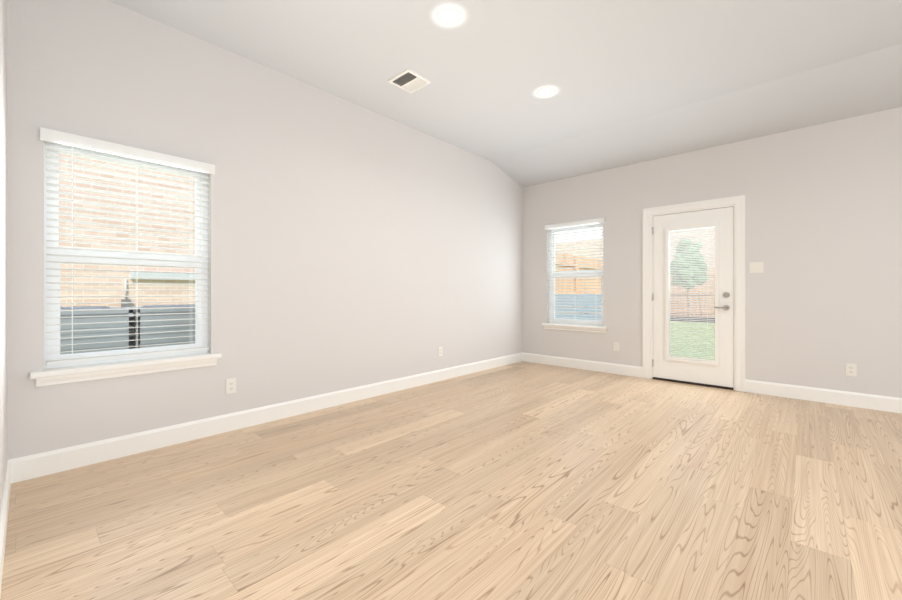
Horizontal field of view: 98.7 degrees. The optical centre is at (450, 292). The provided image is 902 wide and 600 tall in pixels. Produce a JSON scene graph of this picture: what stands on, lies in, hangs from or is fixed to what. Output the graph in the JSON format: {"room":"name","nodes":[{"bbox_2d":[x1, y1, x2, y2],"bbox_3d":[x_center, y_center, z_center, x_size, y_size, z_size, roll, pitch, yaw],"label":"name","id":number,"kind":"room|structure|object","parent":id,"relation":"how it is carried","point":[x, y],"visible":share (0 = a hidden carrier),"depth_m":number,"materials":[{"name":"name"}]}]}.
{"room":"empty living room","nodes":[
{"label":"empty living room","id":0,"kind":"room"},
{"bbox_2d":[0,0,6,510],"bbox_3d":[-1.763,-0.547,1.410,2.150,3.250,0.140,0,0,43],"label":"wall","id":1,"kind":"structure","parent":0,"point":[3,233],"depth_m":1.87,"materials":[{"name":"white paint"}]},
{"bbox_2d":[0,458,15,597],"bbox_3d":[-1.699,1.010,1.457,2.120,0.135,0.015,0,0,43],"label":"baseboard","id":2,"kind":"structure","parent":1,"relation":"attached to","point":[10,475],"depth_m":1.75,"materials":[{"name":"white"}]},
{"bbox_2d":[7,0,521,459],"bbox_3d":[-2.139,-0.547,2.708,0.160,3.250,9.817,0,0,43],"label":"wall","id":3,"kind":"structure","parent":0,"point":[351,245],"depth_m":3.21,"materials":[{"name":"white paint"}]},
{"bbox_2d":[44,141,207,368],"bbox_3d":[-2.204,-0.246,2.697,0.070,1.412,0.875,0,0,43],"label":"window","id":4,"kind":"structure","parent":3,"relation":"in","point":[51,355],"depth_m":2.58,"materials":[{"name":"white plastic"}]},
{"bbox_2d":[40,127,214,364],"bbox_3d":[-2.125,-0.269,2.625,0.096,1.398,0.907,0,0,43],"label":"window blind","id":5,"kind":"object","parent":4,"relation":"attached to","point":[72,141],"visible":0.92,"depth_m":2.57,"materials":[{"name":"white plastic"}]},
{"bbox_2d":[30,352,221,386],"bbox_3d":[-2.127,0.505,2.627,0.137,0.090,0.985,0,0,43],"label":"sill","id":6,"kind":"structure","parent":3,"relation":"attached to","point":[64,375],"depth_m":2.53,"materials":[{"name":"white wood"}]},
{"bbox_2d":[226,378,235,393],"bbox_3d":[-1.723,0.728,3.036,0.009,0.116,0.072,0,0,43],"label":"electrical outlet","id":7,"kind":"object","parent":3,"relation":"attached to","point":[230,385],"visible":1,"depth_m":3.03,"materials":[{"name":"white plastic"}]},
{"bbox_2d":[16,352,523,481],"bbox_3d":[-0.683,1.010,4.166,0.015,0.135,5.380,0,0,43],"label":"baseboard","id":8,"kind":"structure","parent":3,"relation":"attached to","point":[23,468],"depth_m":2.93,"materials":[{"name":"white wood"}]},
{"bbox_2d":[438,347,442,356],"bbox_3d":[-0.130,0.721,4.773,0.009,0.116,0.072,0,0,43],"label":"electrical outlet","id":9,"kind":"object","parent":3,"relation":"attached to","point":[440,351],"visible":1,"depth_m":4.77,"materials":[{"name":"white plastic"}]},
{"bbox_2d":[0,361,901,599],"bbox_3d":[0.498,1.128,0.287,7.320,0.100,9.817,0,0,43],"label":"floor","id":10,"kind":"structure","parent":0,"point":[522,480],"depth_m":1.97,"materials":[{"name":"brown wood"}]},
{"bbox_2d":[652,377,732,389],"bbox_3d":[2.887,1.066,4.640,0.825,0.024,0.172,0,0,43],"label":"threshold","id":11,"kind":"object","parent":10,"relation":"on","point":[700,384],"visible":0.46,"depth_m":4.55,"materials":[{"name":"brown metal"}]},
{"bbox_2d":[108,0,901,187],"bbox_3d":[0.498,-1.950,0.287,7.320,0.643,9.817,0,0,43],"label":"ceiling","id":12,"kind":"structure","parent":0,"point":[649,80],"depth_m":3.21,"materials":[{"name":"white paint"}]},
{"bbox_2d":[388,69,430,92],"bbox_3d":[-0.370,-1.881,3.461,0.275,0.023,0.275,0,0,43],"label":"ceiling vent","id":13,"kind":"object","parent":12,"relation":"in","point":[409,80],"visible":1,"depth_m":3.45,"materials":[{"name":"white metal"}]},
{"bbox_2d":[412,0,485,39],"bbox_3d":[-0.013,-1.889,2.645,0.500,0.006,0.500,0,0,43],"label":"recessed light","id":14,"kind":"object","parent":12,"relation":"in","point":[449,19],"visible":1,"depth_m":2.66,"materials":[{"name":"white plastic"}]},
{"bbox_2d":[519,77,573,104],"bbox_3d":[0.894,-1.889,3.644,0.500,0.006,0.500,0,0,43],"label":"recessed light","id":15,"kind":"object","parent":12,"relation":"in","point":[548,90],"visible":1,"depth_m":3.63,"materials":[{"name":"white plastic"}]},
{"bbox_2d":[522,107,901,397],"bbox_3d":[3.763,-0.542,3.845,7.000,3.260,0.160,0,0,43],"label":"wall","id":16,"kind":"structure","parent":0,"point":[823,243],"depth_m":4.00,"materials":[{"name":"white paint"}]},
{"bbox_2d":[542,323,607,332],"bbox_3d":[1.775,0.501,5.582,0.972,0.090,0.137,0,0,43],"label":"sill","id":17,"kind":"structure","parent":16,"relation":"attached to","point":[580,328],"depth_m":5.52,"materials":[{"name":"white"}]},
{"bbox_2d":[549,223,603,325],"bbox_3d":[1.845,-0.276,5.659,0.862,1.463,0.070,0,0,43],"label":"window","id":18,"kind":"structure","parent":16,"relation":"in","point":[552,299],"depth_m":5.71,"materials":[{"name":"white plastic"}]},
{"bbox_2d":[545,217,604,323],"bbox_3d":[1.774,-0.298,5.580,0.894,1.449,0.096,0,0,43],"label":"window blind","id":19,"kind":"object","parent":18,"relation":"attached to","point":[576,223],"visible":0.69,"depth_m":5.56,"materials":[{"name":"white plastic"}]},
{"bbox_2d":[524,353,642,377],"bbox_3d":[1.796,1.010,5.531,1.762,0.135,0.015,0,0,43],"label":"baseboard","id":20,"kind":"structure","parent":16,"relation":"attached to","point":[636,371],"depth_m":5.43,"materials":[{"name":"white wood"}]},
{"bbox_2d":[614,342,618,350],"bbox_3d":[2.204,0.716,5.161,0.072,0.116,0.009,0,0,43],"label":"electrical outlet","id":21,"kind":"object","parent":16,"relation":"attached to","point":[616,346],"visible":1,"depth_m":5.16,"materials":[{"name":"white plastic"}]},
{"bbox_2d":[652,207,732,387],"bbox_3d":[2.828,0.047,4.582,0.828,2.018,0.114,0,0,43],"label":"door","id":22,"kind":"structure","parent":16,"relation":"in","point":[718,371],"depth_m":4.54,"materials":[{"name":"white wood"}]},
{"bbox_2d":[669,227,713,360],"bbox_3d":[2.837,0.008,4.574,0.456,1.540,0.022,0,0,43],"label":"door blind","id":23,"kind":"object","parent":22,"relation":"attached to","point":[697,261],"visible":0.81,"depth_m":4.56,"materials":[{"name":"white plastic"}]},
{"bbox_2d":[643,195,744,391],"bbox_3d":[2.882,0.004,4.640,1.044,2.148,0.179,0,0,43],"label":"door frame","id":24,"kind":"structure","parent":16,"relation":"attached to","point":[739,201],"depth_m":4.33,"materials":[{"name":"white wood"}]},
{"bbox_2d":[750,262,763,272],"bbox_3d":[3.286,-0.274,4.166,0.118,0.116,0.012,0,0,43],"label":"light switch","id":25,"kind":"object","parent":16,"relation":"attached to","point":[756,267],"visible":1,"depth_m":4.16,"materials":[{"name":"white plastic"}]},
{"bbox_2d":[745,379,901,412],"bbox_3d":[4.734,1.010,2.835,4.124,0.135,0.015,0,0,43],"label":"baseboard","id":26,"kind":"structure","parent":16,"relation":"attached to","point":[853,399],"depth_m":3.79,"materials":[{"name":"white wood"}]},
{"bbox_2d":[846,363,856,376],"bbox_3d":[3.810,0.732,3.687,0.072,0.116,0.009,0,0,43],"label":"electrical outlet","id":27,"kind":"object","parent":16,"relation":"attached to","point":[851,369],"visible":1,"depth_m":3.68,"materials":[{"name":"white plastic"}]},
{"label":"outside","id":28,"kind":"structure","parent":0,"visible":0},
{"bbox_2d":[670,322,714,359],"bbox_3d":[9.532,1.348,11.611,85.000,0.300,90.000,0,0,43],"label":"grass","id":29,"kind":"structure","parent":28,"point":[693,340],"depth_m":9.77,"materials":[{"name":"green plant"}]},
{"bbox_2d":[60,306,132,354],"bbox_3d":[-3.241,0.658,3.238,0.800,1.080,0.800,0,0,43],"label":"ac unit","id":30,"kind":"object","parent":29,"relation":"on","point":[80,346],"depth_m":3.10,"materials":[{"name":"grey metal"}]},
{"bbox_2d":[59,153,194,306],"bbox_3d":[-10.771,-1.202,7.914,8.080,4.800,15.097,0,0,43],"label":"house","id":31,"kind":"structure","parent":29,"relation":"on","point":[105,280],"depth_m":7.17,"materials":[{"name":"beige brick"}]},
{"bbox_2d":[121,304,194,348],"bbox_3d":[-2.690,0.658,3.839,0.800,1.080,0.800,0,0,43],"label":"ac unit","id":32,"kind":"object","parent":29,"relation":"on","point":[175,341],"depth_m":3.43,"materials":[{"name":"grey metal"}]},
{"bbox_2d":[555,293,600,319],"bbox_3d":[2.971,0.598,8.602,2.900,1.200,0.100,0,0,43],"label":"fence","id":33,"kind":"object","parent":29,"relation":"on","point":[566,299],"depth_m":8.66,"materials":[{"name":"blue"}]},
{"bbox_2d":[555,253,601,313],"bbox_3d":[5.572,0.017,13.717,0.153,2.362,14.845,0,0,43],"label":"fence","id":34,"kind":"object","parent":29,"relation":"on","point":[591,268],"depth_m":11.77,"materials":[{"name":"brown wood"}]},
{"bbox_2d":[555,228,714,268],"bbox_3d":[17.417,-1.102,22.423,30.000,4.600,8.000,0,0,43],"label":"house","id":35,"kind":"structure","parent":29,"relation":"on","point":[590,256],"depth_m":24.48,"materials":[{"name":"pink brick"}]},
{"bbox_2d":[670,268,714,317],"bbox_3d":[16.349,0.017,13.823,15.945,2.362,0.153,0,0,43],"label":"fence","id":36,"kind":"object","parent":29,"relation":"on","point":[694,298],"depth_m":18.27,"materials":[{"name":"brown wood"}]},
{"bbox_2d":[670,238,714,321],"bbox_3d":[10.205,-0.590,16.707,2.198,3.580,2.141,0,0,43],"label":"tree","id":37,"kind":"object","parent":29,"relation":"on","point":[689,277],"depth_m":16.50,"materials":[{"name":"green plant"}]}
]}

